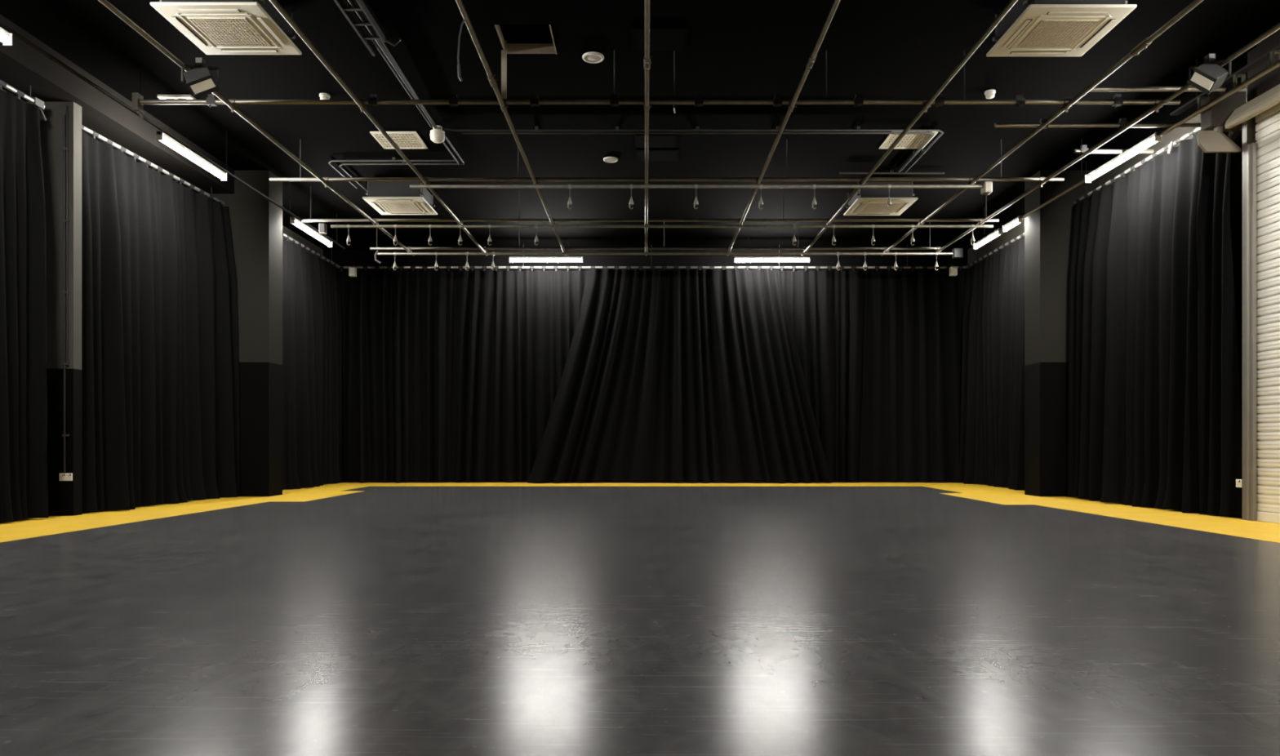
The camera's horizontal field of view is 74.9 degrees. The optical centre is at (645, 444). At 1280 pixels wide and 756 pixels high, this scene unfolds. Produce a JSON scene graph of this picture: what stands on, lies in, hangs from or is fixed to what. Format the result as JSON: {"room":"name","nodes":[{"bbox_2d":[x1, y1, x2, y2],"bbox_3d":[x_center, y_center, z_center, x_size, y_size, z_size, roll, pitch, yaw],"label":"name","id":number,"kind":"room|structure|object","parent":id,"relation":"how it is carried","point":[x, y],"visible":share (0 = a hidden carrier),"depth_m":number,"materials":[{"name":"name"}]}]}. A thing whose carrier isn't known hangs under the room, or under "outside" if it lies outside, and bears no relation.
{"room":"black box studio","nodes":[
{"label":"black box studio","id":0,"kind":"room"},
{"bbox_2d":[26,102,81,515],"bbox_3d":[-6.680,-1.520,9.430,0.540,4.640,0.140,0,0,0],"label":"column","id":1,"kind":"structure","parent":0,"point":[64,497],"depth_m":9.36,"materials":[{"name":"paint"}]},
{"bbox_2d":[62,105,69,471],"bbox_3d":[-6.487,-1.740,9.349,0.065,4.100,0.032,0,0,0],"label":"conduit","id":2,"kind":"object","parent":1,"relation":"attached to","point":[64,148],"visible":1,"depth_m":9.34,"materials":[{"name":"black metal"}]},
{"bbox_2d":[59,472,72,480],"bbox_3d":[-6.490,0.363,9.352,0.146,0.086,0.016,0,0,0],"label":"wall socket","id":3,"kind":"object","parent":1,"relation":"attached to","point":[63,476],"visible":1,"depth_m":9.35,"materials":[{"name":"white plastic"}]},
{"bbox_2d":[2,89,323,259],"bbox_3d":[-7.175,-1.700,7.000,0.450,5.000,22.000,0,0,0],"label":"wall","id":4,"kind":"structure","parent":0,"point":[286,231],"depth_m":16.88,"materials":[{"name":"paint"}]},
{"bbox_2d":[4,84,46,120],"bbox_3d":[-6.578,-3.687,6.071,0.063,0.306,6.142,0,0,0],"label":"track","id":5,"kind":"object","parent":4,"relation":"hanging from","point":[33,100],"visible":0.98,"depth_m":8.97,"materials":[{"name":"silver metal"}]},
{"bbox_2d":[0,80,48,522],"bbox_3d":[-6.502,-1.462,6.250,0.284,4.512,5.701,0,0,0],"label":"curtain","id":6,"kind":"object","parent":5,"relation":"hanging from","point":[24,489],"visible":1,"depth_m":8.74,"materials":[{"name":"black fabric"}]},
{"bbox_2d":[0,14,234,194],"bbox_3d":[-6.625,-4.020,7.900,0.650,0.360,9.800,0,0,0],"label":"ceiling beam","id":7,"kind":"structure","parent":4,"relation":"attached to","point":[22,66],"depth_m":9.77,"materials":[{"name":"paint"}]},
{"bbox_2d":[83,126,224,204],"bbox_3d":[-6.510,-3.753,11.150,0.047,0.174,3.262,0,0,2],"label":"track","id":8,"kind":"object","parent":4,"relation":"hanging from","point":[86,129],"visible":0.55,"depth_m":10.99,"materials":[{"name":"silver metal"}]},
{"bbox_2d":[81,124,239,511],"bbox_3d":[-6.350,-1.462,11.154,0.378,4.512,3.219,0,0,2],"label":"curtain","id":9,"kind":"object","parent":8,"relation":"hanging from","point":[160,367],"visible":1,"depth_m":10.76,"materials":[{"name":"black fabric"}]},
{"bbox_2d":[211,170,282,496],"bbox_3d":[-6.360,-1.700,13.040,1.180,5.000,0.480,0,0,0],"label":"column","id":10,"kind":"structure","parent":0,"point":[255,222],"depth_m":12.80,"materials":[{"name":"paint"}]},
{"bbox_2d":[0,481,1279,755],"bbox_3d":[0.000,0.874,7.100,14.800,0.152,22.200,0,0,0],"label":"floor","id":11,"kind":"structure","parent":0,"point":[375,620],"depth_m":3.70,"materials":[{"name":"paint"}]},
{"bbox_2d":[0,0,1279,249],"bbox_3d":[0.000,-4.269,7.100,14.800,0.162,22.200,0,0,0],"label":"ceiling","id":12,"kind":"structure","parent":0,"point":[736,49],"depth_m":10.06,"materials":[{"name":"black paint"}]},
{"bbox_2d":[0,22,345,248],"bbox_3d":[-5.620,-3.921,6.800,0.034,0.558,17.600,0,0,0],"label":"pipe","id":13,"kind":"object","parent":12,"relation":"hanging from","point":[2,25],"visible":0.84,"depth_m":9.39,"materials":[{"name":"black metal"}]},
{"bbox_2d":[0,26,12,45],"bbox_3d":[-5.620,-3.579,6.630,0.076,0.126,1.480,0,0,0],"label":"tube light","id":14,"kind":"object","parent":13,"relation":"attached to","point":[6,37],"visible":1,"depth_m":7.32,"materials":[{"name":"white plastic"}]},
{"bbox_2d":[0,32,10,44],"bbox_3d":[-5.620,-3.550,6.630,0.057,0.060,1.456,0,0,0],"label":"diffuser","id":15,"kind":"object","parent":14,"relation":"attached to","point":[5,37],"depth_m":7.31,"materials":[{"name":"white plastic"}]},
{"bbox_2d":[155,131,226,181],"bbox_3d":[-5.620,-3.579,10.400,0.076,0.126,1.500,0,0,0],"label":"tube light","id":16,"kind":"object","parent":13,"relation":"attached to","point":[162,137],"visible":1,"depth_m":10.28,"materials":[{"name":"white plastic"}]},
{"bbox_2d":[289,217,332,247],"bbox_3d":[-5.620,-3.579,14.100,0.076,0.126,1.600,0,0,0],"label":"tube light","id":17,"kind":"object","parent":13,"relation":"attached to","point":[293,220],"visible":1,"depth_m":13.97,"materials":[{"name":"white plastic"}]},
{"bbox_2d":[157,94,195,99],"bbox_3d":[-5.660,-4.179,10.120,0.400,0.042,0.200,0,0,0],"label":"junction box","id":18,"kind":"object","parent":12,"relation":"attached to","point":[160,96],"visible":0.43,"depth_m":10.03,"materials":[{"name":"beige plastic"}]},
{"bbox_2d":[150,0,302,54],"bbox_3d":[-3.870,-4.020,7.790,0.950,0.360,0.950,0,0,0],"label":"air conditioner","id":19,"kind":"object","parent":12,"relation":"hanging from","point":[216,27],"visible":0.99,"depth_m":7.70,"materials":[{"name":"beige plastic"}]},
{"bbox_2d":[186,17,271,45],"bbox_3d":[-3.870,-3.846,7.790,0.524,0.012,0.524,0,0,0],"label":"grille","id":20,"kind":"object","parent":19,"relation":"attached to","point":[219,31],"depth_m":7.77,"materials":[{"name":"beige plastic"}]},
{"bbox_2d":[282,233,340,267],"bbox_3d":[-6.400,-3.943,15.375,0.047,0.514,4.150,0,0,0],"label":"track","id":21,"kind":"object","parent":12,"relation":"hanging from","point":[284,234],"visible":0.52,"depth_m":16.05,"materials":[{"name":"silver metal"}]},
{"bbox_2d":[282,232,342,489],"bbox_3d":[-6.233,-1.472,15.361,0.428,4.532,4.122,0,0,0],"label":"curtain","id":22,"kind":"object","parent":21,"relation":"hanging from","point":[312,368],"visible":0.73,"depth_m":15.71,"materials":[{"name":"black fabric"}]},
{"bbox_2d":[348,265,356,276],"bbox_3d":[-6.027,-3.585,17.217,0.130,0.250,0.166,0,0,0],"label":"wall speaker","id":23,"kind":"object","parent":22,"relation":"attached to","point":[352,270],"visible":1,"depth_m":17.14,"materials":[{"name":"white plastic"}]},
{"bbox_2d":[319,93,329,99],"bbox_3d":[-3.855,-4.160,10.038,0.124,0.080,0.124,0,0,0],"label":"smoke detector","id":24,"kind":"object","parent":12,"relation":"attached to","point":[322,95],"visible":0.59,"depth_m":9.99,"materials":[{"name":"white plastic"}]},
{"bbox_2d":[333,0,436,128],"bbox_3d":[-2.696,-4.135,6.950,0.388,0.130,7.900,0,0,0],"label":"cable tray","id":25,"kind":"object","parent":12,"relation":"hanging from","point":[376,35],"visible":1,"depth_m":8.42,"materials":[{"name":"grey metal"}]},
{"bbox_2d":[328,156,464,191],"bbox_3d":[-3.677,-4.167,13.050,1.994,0.062,1.700,0,0,0],"label":"conduit","id":26,"kind":"object","parent":12,"relation":"attached to","point":[393,158],"visible":0.82,"depth_m":12.35,"materials":[{"name":"grey metal"}]},
{"bbox_2d":[369,131,427,149],"bbox_3d":[-3.390,-4.192,11.520,0.620,0.015,0.620,0,0,0],"label":"ceiling vent","id":27,"kind":"object","parent":12,"relation":"in","point":[403,140],"visible":0.94,"depth_m":11.51,"materials":[{"name":"beige plastic"}]},
{"bbox_2d":[362,181,437,214],"bbox_3d":[-3.960,-4.020,13.550,0.950,0.360,0.950,0,0,0],"label":"air conditioner","id":28,"kind":"object","parent":12,"relation":"hanging from","point":[387,197],"visible":0.95,"depth_m":13.18,"materials":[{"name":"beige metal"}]},
{"bbox_2d":[380,202,422,212],"bbox_3d":[-3.960,-3.846,13.550,0.524,0.012,0.524,0,0,0],"label":"grille","id":29,"kind":"object","parent":28,"relation":"attached to","point":[388,206],"depth_m":13.54,"materials":[{"name":"beige plastic"}]},
{"bbox_2d":[430,124,444,143],"bbox_3d":[-2.750,-4.100,11.050,0.196,0.200,0.196,0,0,0],"label":"fitting","id":30,"kind":"object","parent":12,"relation":"attached to","point":[437,135],"visible":0.97,"depth_m":10.99,"materials":[{"name":"beige plastic"}]},
{"bbox_2d":[442,135,464,164],"bbox_3d":[-2.729,-4.150,11.804,0.109,0.028,1.110,0,0,1],"label":"conduit","id":31,"kind":"object","parent":12,"relation":"attached to","point":[446,137],"visible":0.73,"depth_m":11.80,"materials":[{"name":"grey metal"}]},
{"bbox_2d":[509,256,582,262],"bbox_3d":[-2.020,-3.953,17.000,1.500,0.494,0.076,0,0,0],"label":"tube light","id":32,"kind":"object","parent":12,"relation":"hanging from","point":[523,259],"visible":0.95,"depth_m":16.98,"materials":[{"name":"white plastic"}]},
{"bbox_2d":[510,259,582,262],"bbox_3d":[-2.020,-3.740,17.000,1.476,0.060,0.057,0,0,0],"label":"diffuser","id":33,"kind":"object","parent":32,"relation":"attached to","point":[511,260],"depth_m":16.97,"materials":[{"name":"white plastic"}]},
{"bbox_2d":[582,52,604,63],"bbox_3d":[-0.565,-4.189,9.052,0.236,0.022,0.236,0,0,0],"label":"ceiling speaker","id":34,"kind":"object","parent":12,"relation":"attached to","point":[588,57],"visible":1,"depth_m":9.03,"materials":[{"name":"white plastic"}]},
{"bbox_2d":[586,54,600,62],"bbox_3d":[-0.565,-4.183,9.052,0.186,0.007,0.186,0,0,0],"label":"grille","id":35,"kind":"object","parent":34,"relation":"attached to","point":[589,58],"depth_m":9.04,"materials":[{"name":"white plastic"}]},
{"bbox_2d":[603,156,617,163],"bbox_3d":[-0.511,-4.189,12.295,0.216,0.022,0.216,0,0,0],"label":"ceiling speaker","id":36,"kind":"object","parent":12,"relation":"attached to","point":[607,159],"visible":1,"depth_m":12.26,"materials":[{"name":"white plastic"}]},
{"bbox_2d":[302,186,999,222],"bbox_3d":[0.085,-3.912,13.600,11.330,0.576,0.047,0,0,0],"label":"pipe","id":37,"kind":"object","parent":12,"relation":"hanging from","point":[310,220],"visible":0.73,"depth_m":13.58,"materials":[{"name":"metal"}]},
{"bbox_2d":[319,222,327,234],"bbox_3d":[-5.250,-3.512,13.600,0.100,0.160,0.100,0,0,0],"label":"junction box","id":38,"kind":"object","parent":37,"relation":"attached to","point":[322,226],"visible":1,"depth_m":13.55,"materials":[{"name":"grey metal"}]},
{"bbox_2d":[336,244,971,268],"bbox_3d":[0.125,-3.948,17.550,13.450,0.503,0.047,0,0,0],"label":"track","id":39,"kind":"object","parent":12,"relation":"hanging from","point":[907,266],"visible":0.74,"depth_m":17.53,"materials":[{"name":"silver metal"}]},
{"bbox_2d":[338,266,586,482],"bbox_3d":[-3.849,-1.477,17.450,5.302,4.542,0.442,0,0,0],"label":"curtain","id":40,"kind":"object","parent":39,"relation":"hanging from","point":[455,376],"visible":0.92,"depth_m":17.52,"materials":[{"name":"black fabric"}]},
{"bbox_2d":[527,266,833,483],"bbox_3d":[0.725,-1.477,17.310,6.353,4.542,0.589,0,0,0],"label":"curtain","id":41,"kind":"object","parent":39,"relation":"hanging from","point":[695,375],"visible":1,"depth_m":17.36,"materials":[{"name":"black fabric"}]},
{"bbox_2d":[778,266,966,482],"bbox_3d":[4.775,-1.477,17.481,4.055,4.542,0.309,0,0,1],"label":"curtain","id":42,"kind":"object","parent":39,"relation":"hanging from","point":[880,353],"visible":0.82,"depth_m":17.53,"materials":[{"name":"black fabric"}]},
{"bbox_2d":[369,222,941,249],"bbox_3d":[0.190,-3.912,15.550,10.620,0.576,0.047,0,0,0],"label":"pipe","id":43,"kind":"object","parent":12,"relation":"hanging from","point":[376,247],"visible":0.66,"depth_m":15.53,"materials":[{"name":"metal"}]},
{"bbox_2d":[634,133,677,147],"bbox_3d":[0.145,-4.194,11.550,0.580,0.012,0.500,0,0,0],"label":"ceiling hatch","id":44,"kind":"object","parent":12,"relation":"attached to","point":[655,140],"visible":1,"depth_m":11.52,"materials":[{"name":"black"}]},
{"bbox_2d":[132,40,1180,119],"bbox_3d":[0.125,-3.885,8.900,11.130,0.830,0.100,0,0,0],"label":"pipe","id":45,"kind":"object","parent":12,"relation":"hanging from","point":[138,101],"visible":0.99,"depth_m":8.88,"materials":[{"name":"metal"}]},
{"bbox_2d":[726,0,840,256],"bbox_3d":[1.567,-3.610,8.925,0.090,0.141,13.850,0,0,0],"label":"pipe","id":46,"kind":"object","parent":45,"relation":"hanging from","point":[813,55],"visible":0.97,"depth_m":8.78,"materials":[{"name":"metal"}]},
{"bbox_2d":[801,0,1017,256],"bbox_3d":[3.000,-3.610,8.925,0.090,0.141,13.850,0,0,0],"label":"pipe","id":47,"kind":"object","parent":45,"relation":"hanging from","point":[926,102],"visible":0.98,"depth_m":8.86,"materials":[{"name":"metal"}]},
{"bbox_2d":[880,0,1204,256],"bbox_3d":[4.500,-3.610,8.925,0.090,0.141,13.850,0,0,0],"label":"pipe","id":48,"kind":"object","parent":45,"relation":"hanging from","point":[1143,45],"visible":0.99,"depth_m":8.78,"materials":[{"name":"metal"}]},
{"bbox_2d":[936,22,1279,252],"bbox_3d":[5.466,-3.610,8.800,0.090,0.141,13.600,0,0,0],"label":"pipe","id":49,"kind":"object","parent":45,"relation":"hanging from","point":[1158,104],"visible":1,"depth_m":9.52,"materials":[{"name":"metal"}]},
{"bbox_2d":[994,118,1200,130],"bbox_3d":[5.200,-3.658,9.550,2.400,0.130,0.060,0,0,0],"label":"pipe","id":50,"kind":"object","parent":49,"relation":"attached to","point":[1122,122],"visible":0.73,"depth_m":9.53,"materials":[{"name":"metal"}]},
{"bbox_2d":[1074,144,1154,155],"bbox_3d":[5.835,-3.658,10.400,0.970,0.130,0.060,0,0,0],"label":"pipe","id":51,"kind":"object","parent":49,"relation":"attached to","point":[1084,148],"visible":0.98,"depth_m":10.38,"materials":[{"name":"metal"}]},
{"bbox_2d":[1088,86,1226,92],"bbox_3d":[5.255,-3.648,8.580,1.390,0.048,0.047,0,0,0],"label":"pipe","id":52,"kind":"object","parent":49,"relation":"attached to","point":[1096,89],"visible":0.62,"depth_m":8.56,"materials":[{"name":"metal"}]},
{"bbox_2d":[1186,53,1231,94],"bbox_3d":[5.326,-3.488,7.891,0.314,0.384,0.292,0,0,0],"label":"floodlight","id":53,"kind":"object","parent":49,"relation":"attached to","point":[1207,77],"visible":1,"depth_m":7.85,"materials":[{"name":"black metal"}]},
{"bbox_2d":[635,149,679,160],"bbox_3d":[0.170,-4.194,12.120,0.620,0.012,0.480,0,0,0],"label":"ceiling hatch","id":54,"kind":"object","parent":12,"relation":"attached to","point":[653,154],"visible":1,"depth_m":12.08,"materials":[{"name":"black metal"}]},
{"bbox_2d":[269,139,1064,181],"bbox_3d":[0.295,-3.912,11.500,10.930,0.576,0.047,0,0,0],"label":"pipe","id":55,"kind":"object","parent":12,"relation":"hanging from","point":[300,179],"visible":0.91,"depth_m":11.48,"materials":[{"name":"metal"}]},
{"bbox_2d":[97,0,414,256],"bbox_3d":[-4.390,-3.610,8.925,0.090,0.141,13.850,0,0,0],"label":"pipe","id":56,"kind":"object","parent":55,"relation":"attached to","point":[231,104],"visible":1,"depth_m":9.04,"materials":[{"name":"metal"}]},
{"bbox_2d":[181,57,219,98],"bbox_3d":[-4.245,-3.489,7.968,0.336,0.382,0.245,0,0,-11],"label":"floodlight","id":57,"kind":"object","parent":56,"relation":"attached to","point":[200,80],"visible":1,"depth_m":7.93,"materials":[{"name":"black metal"}]},
{"bbox_2d":[268,0,487,256],"bbox_3d":[-3.010,-3.610,8.925,0.090,0.141,13.850,0,0,0],"label":"pipe","id":58,"kind":"object","parent":55,"relation":"attached to","point":[360,102],"visible":0.99,"depth_m":8.87,"materials":[{"name":"metal"}]},
{"bbox_2d":[455,0,567,256],"bbox_3d":[-1.504,-3.610,8.925,0.090,0.141,13.850,0,0,0],"label":"pipe","id":59,"kind":"object","parent":55,"relation":"attached to","point":[492,81],"visible":0.98,"depth_m":8.76,"materials":[{"name":"metal"}]},
{"bbox_2d":[457,19,464,81],"bbox_3d":[-1.550,-3.333,7.050,0.073,0.540,0.021,0,0,0],"label":"cable","id":60,"kind":"object","parent":59,"relation":"hanging from","point":[461,25],"visible":1,"depth_m":7.04,"materials":[{"name":"grey plastic"}]},
{"bbox_2d":[643,0,652,256],"bbox_3d":[0.026,-3.610,8.925,0.090,0.141,13.850,0,0,0],"label":"pipe","id":61,"kind":"object","parent":55,"relation":"attached to","point":[646,58],"visible":1,"depth_m":8.71,"materials":[{"name":"metal"}]},
{"bbox_2d":[330,224,993,227],"bbox_3d":[0.270,-3.552,13.600,10.780,0.048,0.047,0,0,0],"label":"pipe","id":62,"kind":"object","parent":61,"relation":"attached to","point":[331,225],"visible":1,"depth_m":13.58,"materials":[{"name":"metal"}]},
{"bbox_2d":[457,224,462,245],"bbox_3d":[-3.014,-3.408,13.600,0.068,0.347,0.068,0,0,0],"label":"hook","id":63,"kind":"object","parent":62,"relation":"hanging from","point":[460,240],"visible":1,"depth_m":13.59,"materials":[{"name":"silver metal"}]},
{"bbox_2d":[487,224,491,245],"bbox_3d":[-2.535,-3.408,13.600,0.068,0.347,0.068,0,0,0],"label":"hook","id":64,"kind":"object","parent":62,"relation":"hanging from","point":[489,240],"visible":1,"depth_m":13.58,"materials":[{"name":"silver metal"}]},
{"bbox_2d":[534,224,538,245],"bbox_3d":[-1.773,-3.408,13.600,0.068,0.347,0.068,0,0,0],"label":"hook","id":65,"kind":"object","parent":62,"relation":"hanging from","point":[536,240],"visible":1,"depth_m":13.58,"materials":[{"name":"silver metal"}]},
{"bbox_2d":[871,224,875,245],"bbox_3d":[3.710,-3.408,13.600,0.068,0.347,0.068,0,0,0],"label":"hook","id":66,"kind":"object","parent":62,"relation":"hanging from","point":[873,240],"visible":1,"depth_m":13.58,"materials":[{"name":"silver metal"}]},
{"bbox_2d":[970,224,974,245],"bbox_3d":[5.331,-3.408,13.600,0.068,0.347,0.068,0,0,0],"label":"hook","id":67,"kind":"object","parent":62,"relation":"hanging from","point":[972,239],"visible":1,"depth_m":13.58,"materials":[{"name":"silver metal"}]},
{"bbox_2d":[409,181,992,195],"bbox_3d":[0.760,-3.529,11.500,8.000,0.155,0.140,0,0,0],"label":"pipe","id":68,"kind":"object","parent":61,"relation":"attached to","point":[986,187],"visible":1,"depth_m":11.48,"materials":[{"name":"metal"}]},
{"bbox_2d":[567,184,572,208],"bbox_3d":[-1.040,-3.408,11.500,0.068,0.347,0.068,0,0,0],"label":"hook","id":69,"kind":"object","parent":68,"relation":"hanging from","point":[570,202],"visible":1,"depth_m":11.49,"materials":[{"name":"silver metal"}]},
{"bbox_2d":[628,184,633,209],"bbox_3d":[-0.193,-3.408,11.500,0.068,0.347,0.068,0,0,0],"label":"hook","id":70,"kind":"object","parent":68,"relation":"hanging from","point":[631,202],"visible":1,"depth_m":11.49,"materials":[{"name":"silver metal"}]},
{"bbox_2d":[693,184,698,209],"bbox_3d":[0.699,-3.408,11.500,0.068,0.347,0.068,0,0,0],"label":"hook","id":71,"kind":"object","parent":68,"relation":"hanging from","point":[695,202],"visible":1,"depth_m":11.49,"materials":[{"name":"silver metal"}]},
{"bbox_2d":[758,184,763,208],"bbox_3d":[1.592,-3.408,11.500,0.068,0.347,0.068,0,0,0],"label":"hook","id":72,"kind":"object","parent":68,"relation":"hanging from","point":[761,202],"visible":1,"depth_m":11.49,"materials":[{"name":"silver metal"}]},
{"bbox_2d":[812,184,817,209],"bbox_3d":[2.328,-3.408,11.500,0.068,0.347,0.068,0,0,0],"label":"hook","id":73,"kind":"object","parent":68,"relation":"hanging from","point":[814,202],"visible":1,"depth_m":11.49,"materials":[{"name":"silver metal"}]},
{"bbox_2d":[886,184,891,209],"bbox_3d":[3.358,-3.408,11.500,0.068,0.347,0.068,0,0,0],"label":"hook","id":74,"kind":"object","parent":68,"relation":"hanging from","point":[889,202],"visible":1,"depth_m":11.49,"materials":[{"name":"silver metal"}]},
{"bbox_2d":[443,126,943,172],"bbox_3d":[0.662,-4.167,11.834,6.635,0.062,1.733,0,0,0],"label":"conduit","id":75,"kind":"object","parent":12,"relation":"attached to","point":[536,128],"visible":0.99,"depth_m":11.12,"materials":[{"name":"grey metal"}]},
{"bbox_2d":[733,238,809,262],"bbox_3d":[2.577,-3.953,17.000,1.540,0.494,0.076,0,0,0],"label":"tube light","id":76,"kind":"object","parent":12,"relation":"hanging from","point":[748,259],"visible":0.93,"depth_m":16.98,"materials":[{"name":"white plastic"}]},
{"bbox_2d":[734,259,808,262],"bbox_3d":[2.577,-3.740,17.000,1.516,0.060,0.057,0,0,0],"label":"diffuser","id":77,"kind":"object","parent":76,"relation":"attached to","point":[735,260],"depth_m":16.97,"materials":[{"name":"white plastic"}]},
{"bbox_2d":[843,181,917,215],"bbox_3d":[3.810,-4.020,13.590,0.950,0.360,0.950,0,0,0],"label":"air conditioner","id":78,"kind":"object","parent":12,"relation":"hanging from","point":[866,202],"visible":0.92,"depth_m":13.26,"materials":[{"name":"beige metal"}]},
{"bbox_2d":[859,203,900,213],"bbox_3d":[3.810,-3.846,13.590,0.524,0.012,0.524,0,0,0],"label":"grille","id":79,"kind":"object","parent":78,"relation":"attached to","point":[867,207],"depth_m":13.60,"materials":[{"name":"beige plastic"}]},
{"bbox_2d":[839,169,944,173],"bbox_3d":[3.775,-4.167,12.780,1.610,0.062,0.040,0,0,0],"label":"conduit","id":80,"kind":"object","parent":12,"relation":"attached to","point":[891,171],"visible":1,"depth_m":12.77,"materials":[{"name":"grey metal"}]},
{"bbox_2d":[879,131,937,149],"bbox_3d":[3.620,-4.192,11.520,0.620,0.015,0.620,0,0,0],"label":"ceiling vent","id":81,"kind":"object","parent":12,"relation":"in","point":[909,141],"visible":0.67,"depth_m":11.52,"materials":[{"name":"beige plastic"}]},
{"bbox_2d":[984,89,995,99],"bbox_3d":[4.105,-4.160,9.943,0.124,0.080,0.124,0,0,0],"label":"smoke detector","id":82,"kind":"object","parent":12,"relation":"attached to","point":[989,94],"visible":1,"depth_m":9.91,"materials":[{"name":"white plastic"}]},
{"bbox_2d":[965,232,1024,267],"bbox_3d":[6.695,-3.943,15.395,0.047,0.514,4.110,0,0,1],"label":"track","id":83,"kind":"object","parent":12,"relation":"hanging from","point":[1018,237],"visible":0.46,"depth_m":16.13,"materials":[{"name":"silver metal"}]},
{"bbox_2d":[957,232,1024,489],"bbox_3d":[6.568,-1.469,15.390,0.370,4.526,4.060,0,0,0],"label":"curtain","id":84,"kind":"object","parent":83,"relation":"hanging from","point":[992,428],"visible":0.69,"depth_m":15.81,"materials":[{"name":"black fabric"}]},
{"bbox_2d":[949,264,957,275],"bbox_3d":[6.343,-3.599,17.217,0.130,0.250,0.166,0,0,0],"label":"wall speaker","id":85,"kind":"object","parent":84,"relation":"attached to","point":[953,269],"visible":1,"depth_m":17.14,"materials":[{"name":"beige plastic"}]},
{"bbox_2d":[986,0,1137,57],"bbox_3d":[3.860,-4.020,7.830,0.950,0.360,0.950,0,0,0],"label":"air conditioner","id":86,"kind":"object","parent":12,"relation":"hanging from","point":[1031,28],"visible":0.98,"depth_m":7.72,"materials":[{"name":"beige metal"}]},
{"bbox_2d":[1017,19,1100,48],"bbox_3d":[3.860,-3.846,7.830,0.524,0.012,0.524,0,0,0],"label":"grille","id":87,"kind":"object","parent":86,"relation":"attached to","point":[1045,33],"depth_m":7.81,"materials":[{"name":"beige plastic"}]},
{"bbox_2d":[1073,127,1200,204],"bbox_3d":[6.467,-3.878,10.981,0.122,0.645,3.562,0,0,2],"label":"track","id":88,"kind":"object","parent":12,"relation":"hanging from","point":[1186,135],"visible":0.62,"depth_m":10.81,"materials":[{"name":"silver metal"}]},
{"bbox_2d":[1067,128,1242,515],"bbox_3d":[6.327,-1.462,10.893,0.404,4.512,3.705,0,0,2],"label":"curtain","id":89,"kind":"object","parent":88,"relation":"hanging from","point":[1154,413],"visible":0.98,"depth_m":10.48,"materials":[{"name":"black fabric"}]},
{"bbox_2d":[1001,44,1279,231],"bbox_3d":[6.010,-3.888,6.600,0.100,0.624,17.200,0,0,0],"label":"pipe","id":90,"kind":"object","parent":12,"relation":"hanging from","point":[1270,55],"visible":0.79,"depth_m":8.66,"materials":[{"name":"silver metal"}]},
{"bbox_2d":[973,228,1002,248],"bbox_3d":[5.950,-3.579,14.520,0.076,0.126,1.060,0,0,0],"label":"tube light","id":91,"kind":"object","parent":90,"relation":"attached to","point":[998,232],"visible":0.95,"depth_m":14.45,"materials":[{"name":"white plastic"}]},
{"bbox_2d":[973,232,999,248],"bbox_3d":[5.950,-3.550,14.520,0.057,0.060,1.036,0,0,0],"label":"diffuser","id":92,"kind":"object","parent":91,"relation":"attached to","point":[993,235],"depth_m":14.54,"materials":[{"name":"white plastic"}]},
{"bbox_2d":[1002,216,1022,231],"bbox_3d":[5.950,-3.579,13.530,0.076,0.126,0.590,0,0,0],"label":"tube light","id":93,"kind":"object","parent":90,"relation":"attached to","point":[1018,220],"visible":1,"depth_m":13.49,"materials":[{"name":"white plastic"}]},
{"bbox_2d":[1003,220,1019,231],"bbox_3d":[5.950,-3.550,13.530,0.057,0.060,0.566,0,0,0],"label":"diffuser","id":94,"kind":"object","parent":93,"relation":"attached to","point":[1011,224],"depth_m":13.56,"materials":[{"name":"white plastic"}]},
{"bbox_2d":[1084,132,1161,182],"bbox_3d":[5.950,-3.579,10.460,0.076,0.126,1.550,0,0,0],"label":"tube light","id":95,"kind":"object","parent":90,"relation":"attached to","point":[1154,138],"visible":1,"depth_m":10.34,"materials":[{"name":"white plastic"}]},
{"bbox_2d":[323,249,968,481],"bbox_3d":[0.000,-1.700,18.100,14.800,5.000,0.200,0,0,0],"label":"wall","id":96,"kind":"structure","parent":0,"point":[340,257],"depth_m":18.00,"materials":[{"name":"black paint"}]},
{"bbox_2d":[373,248,963,263],"bbox_3d":[0.425,-3.503,15.550,10.950,0.278,0.120,0,0,0],"label":"pipe","id":97,"kind":"object","parent":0,"point":[957,253],"visible":1,"depth_m":15.53,"materials":[{"name":"metal"}]},
{"bbox_2d":[1024,170,1098,496],"bbox_3d":[6.500,-1.700,13.060,0.900,5.000,0.520,0,0,0],"label":"column","id":98,"kind":"structure","parent":0,"point":[1047,230],"depth_m":12.80,"materials":[{"name":"paint"}]},
{"bbox_2d":[968,29,1279,513],"bbox_3d":[6.910,-1.700,7.000,0.980,5.000,22.000,0,0,0],"label":"wall","id":99,"kind":"structure","parent":0,"point":[1270,80],"depth_m":9.82,"materials":[{"name":"paint"}]},
{"bbox_2d":[1196,84,1279,523],"bbox_3d":[6.195,-1.485,6.045,0.530,4.570,6.090,0,0,0],"label":"door","id":100,"kind":"structure","parent":99,"relation":"in","point":[1259,118],"depth_m":8.71,"materials":[{"name":"beige metal"}]},
{"bbox_2d":[1224,84,1279,128],"bbox_3d":[6.280,-3.492,5.925,0.280,0.296,5.850,0,0,0],"label":"hood","id":101,"kind":"object","parent":100,"relation":"attached to","point":[1264,108],"depth_m":8.55,"materials":[{"name":"beige paint"}]},
{"bbox_2d":[1235,479,1242,487],"bbox_3d":[6.397,0.415,8.930,0.116,0.086,0.086,0,0,0],"label":"wall socket","id":102,"kind":"object","parent":99,"relation":"attached to","point":[1238,482],"visible":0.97,"depth_m":8.92,"materials":[{"name":"white plastic"}]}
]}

